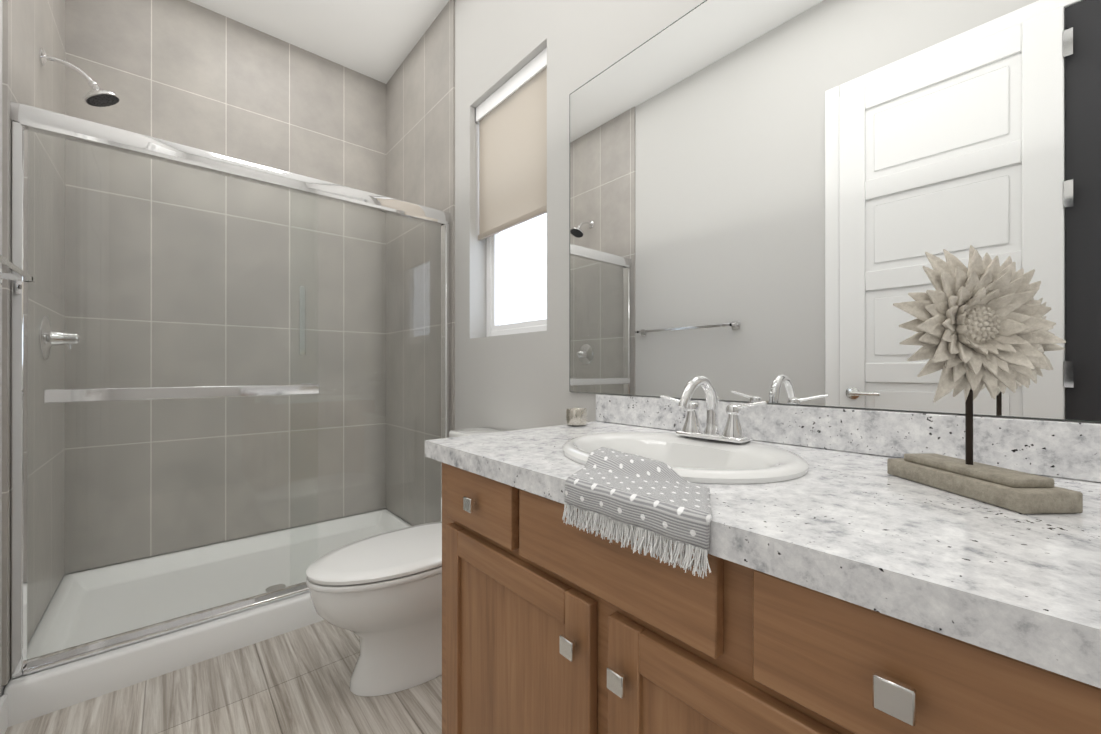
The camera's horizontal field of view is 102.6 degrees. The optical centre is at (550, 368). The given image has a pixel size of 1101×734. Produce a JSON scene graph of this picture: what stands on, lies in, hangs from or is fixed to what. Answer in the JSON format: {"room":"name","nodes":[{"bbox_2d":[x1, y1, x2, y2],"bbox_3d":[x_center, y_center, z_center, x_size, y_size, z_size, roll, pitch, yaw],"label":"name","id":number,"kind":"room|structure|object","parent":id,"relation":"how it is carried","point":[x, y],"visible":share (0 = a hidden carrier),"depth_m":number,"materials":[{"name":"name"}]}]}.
{"room":"bathroom","nodes":[
{"label":"bathroom","id":0,"kind":"room"},
{"bbox_2d":[0,0,5,697],"bbox_3d":[-1.057,-0.436,0.528,0.150,3.010,4.250,0,0,-41],"label":"wall","id":1,"kind":"structure","parent":0,"point":[2,688],"depth_m":1.31,"materials":[{"name":"grey paint"}]},
{"bbox_2d":[0,694,7,733],"bbox_3d":[-1.223,1.019,0.846,0.014,0.100,1.232,0,0,-41],"label":"baseboard","id":2,"kind":"structure","parent":1,"relation":"attached to","point":[3,713],"depth_m":1.26,"materials":[{"name":"white"}]},
{"bbox_2d":[0,255,34,284],"bbox_3d":[-1.331,-0.265,1.017,0.069,0.048,0.750,0,0,-41],"label":"towel bar","id":3,"kind":"object","parent":1,"relation":"attached to","point":[17,273],"visible":0.96,"depth_m":1.23,"materials":[{"name":"silver metal"}]},
{"bbox_2d":[1,0,64,685],"bbox_3d":[-1.941,-0.497,1.678,0.010,2.885,0.953,0,0,-41],"label":"wall tile","id":4,"kind":"structure","parent":1,"relation":"attached to","point":[31,28],"depth_m":1.63,"materials":[{"name":"grey tile"}]},
{"bbox_2d":[39,316,81,359],"bbox_3d":[-1.916,-0.119,1.734,0.100,0.170,0.170,0,0,-41],"label":"shower valve","id":5,"kind":"object","parent":4,"relation":"attached to","point":[45,327],"depth_m":1.70,"materials":[{"name":"silver metal"}]},
{"bbox_2d":[39,47,119,106],"bbox_3d":[-1.834,-1.126,1.726,0.214,0.156,0.112,0,0,-41],"label":"shower head","id":6,"kind":"object","parent":4,"relation":"attached to","point":[97,96],"visible":1,"depth_m":1.73},
{"bbox_2d":[5,620,441,733],"bbox_3d":[-0.431,1.120,1.064,2.500,0.100,4.450,0,0,-41],"label":"floor","id":7,"kind":"structure","parent":0,"point":[296,681],"depth_m":1.42,"materials":[{"name":"tile"}]},
{"bbox_2d":[4,509,411,726],"bbox_3d":[-1.373,1.011,2.158,1.494,0.120,0.957,0,0,-41],"label":"shower pan","id":8,"kind":"object","parent":7,"relation":"on","point":[42,692],"visible":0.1,"depth_m":1.83,"materials":[{"name":"white plastic"}]},
{"bbox_2d":[306,427,503,696],"bbox_3d":[-0.464,0.670,1.637,0.790,0.800,0.424,0,0,-41],"label":"toilet","id":9,"kind":"object","parent":7,"relation":"on","point":[380,595],"visible":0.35,"depth_m":1.46,"materials":[{"name":"white ceramic"}]},
{"bbox_2d":[442,462,537,733],"bbox_3d":[0.102,0.645,1.117,0.618,0.850,0.482,0,0,-41],"label":"base cabinet","id":10,"kind":"object","parent":7,"relation":"on","point":[490,527],"depth_m":0.92,"materials":[{"name":"brown wood"}]},
{"bbox_2d":[538,495,621,733],"bbox_3d":[0.305,0.645,0.881,0.618,0.850,0.218,0,0,-41],"label":"base cabinet","id":11,"kind":"object","parent":7,"relation":"on","point":[553,622],"depth_m":0.71,"materials":[{"name":"brown wood"}]},
{"bbox_2d":[622,530,1100,733],"bbox_3d":[0.501,0.644,0.654,0.618,0.850,0.448,0,0,-41],"label":"base cabinet","id":12,"kind":"object","parent":7,"relation":"on","point":[736,649],"depth_m":0.46,"materials":[{"name":"brown wood"}]},
{"bbox_2d":[425,394,1100,687],"bbox_3d":[0.537,0.152,0.598,0.635,0.132,1.872,0,0,-41],"label":"countertop","id":13,"kind":"structure","parent":12,"relation":"on","point":[847,517],"depth_m":0.53,"materials":[{"name":"stone"}]},
{"bbox_2d":[566,408,586,425],"bbox_3d":[0.082,0.152,1.388,0.066,0.052,0.066,0,0,-41],"label":"votive","id":14,"kind":"object","parent":13,"relation":"on","point":[576,416],"visible":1,"depth_m":1.36,"materials":[{"name":"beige glass"}]},
{"bbox_2d":[562,447,711,578],"bbox_3d":[0.139,0.196,0.671,0.160,0.097,0.312,0,0,-41],"label":"towel","id":15,"kind":"object","parent":13,"relation":"on","point":[655,504],"visible":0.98,"depth_m":0.61,"materials":[{"name":"fabric"}]},
{"bbox_2d":[562,432,808,483],"bbox_3d":[0.253,0.248,0.911,0.426,0.176,0.492,0,0,-41],"label":"sink","id":16,"kind":"object","parent":13,"relation":"in","point":[694,460],"visible":0.46,"depth_m":0.94,"materials":[{"name":"white ceramic"}]},
{"bbox_2d":[660,375,767,443],"bbox_3d":[0.333,0.088,0.980,0.156,0.146,0.260,0,0,-41],"label":"faucet","id":17,"kind":"object","parent":13,"relation":"on","point":[733,431],"visible":1,"depth_m":0.99,"materials":[{"name":"silver metal"}]},
{"bbox_2d":[887,245,1082,513],"bbox_3d":[0.610,-0.002,0.642,0.189,0.358,0.209,0,0,-41],"label":"sculpture","id":18,"kind":"object","parent":13,"relation":"on","point":[978,323],"visible":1,"depth_m":0.62,"materials":[{"name":"concrete"}]},
{"bbox_2d":[63,508,386,576],"bbox_3d":[-1.736,-0.433,2.582,1.900,3.010,0.150,0,0,-41],"label":"wall","id":19,"kind":"structure","parent":0,"point":[214,543],"depth_m":2.39,"materials":[{"name":"grey paint"}]},
{"bbox_2d":[65,0,385,573],"bbox_3d":[-1.684,-0.496,2.522,1.500,2.885,0.010,0,0,-41],"label":"wall tile","id":20,"kind":"structure","parent":19,"relation":"attached to","point":[188,73],"depth_m":2.39,"materials":[{"name":"grey tile"}]},
{"bbox_2d":[188,0,448,83],"bbox_3d":[-0.431,-1.990,1.068,2.500,0.100,4.450,0,0,-41],"label":"ceiling","id":21,"kind":"structure","parent":0,"point":[378,40],"depth_m":2.48,"materials":[{"name":"white paint"}]},
{"bbox_2d":[387,0,1100,525],"bbox_3d":[0.198,-0.434,1.607,0.160,3.010,4.250,0,0,-41],"label":"wall","id":22,"kind":"structure","parent":0,"point":[509,382],"depth_m":1.82,"materials":[{"name":"grey paint"}]},
{"bbox_2d":[10,101,450,678],"bbox_3d":[-1.093,0.067,1.834,1.498,1.766,0.129,0,0,-41],"label":"shower door frame","id":23,"kind":"object","parent":22,"relation":"attached to","point":[24,119],"visible":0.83,"depth_m":1.56,"materials":[{"name":"silver metal"}]},
{"bbox_2d":[386,0,454,525],"bbox_3d":[-0.811,-0.496,2.650,0.010,2.885,0.953,0,0,-41],"label":"wall tile","id":24,"kind":"structure","parent":22,"relation":"attached to","point":[420,127],"depth_m":2.60,"materials":[{"name":"grey tile"}]},
{"bbox_2d":[475,47,546,239],"bbox_3d":[-0.162,-0.970,1.995,0.060,0.655,0.586,0,0,-41],"label":"window shade","id":25,"kind":"object","parent":22,"relation":"attached to","point":[511,116],"visible":0.81,"depth_m":1.97,"materials":[{"name":"fabric"}]},
{"bbox_2d":[486,217,546,336],"bbox_3d":[-0.116,-0.724,2.034,0.050,1.150,0.590,0,0,-41],"label":"window","id":26,"kind":"structure","parent":22,"relation":"in","point":[494,327],"depth_m":2.21,"materials":[{"name":"white plastic"}]},
{"bbox_2d":[569,0,1100,421],"bbox_3d":[0.711,-0.463,0.880,0.006,1.094,1.958,0,0,-41],"label":"mirror","id":27,"kind":"object","parent":22,"relation":"attached to","point":[772,201],"visible":1,"depth_m":0.98,"materials":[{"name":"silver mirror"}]}
]}

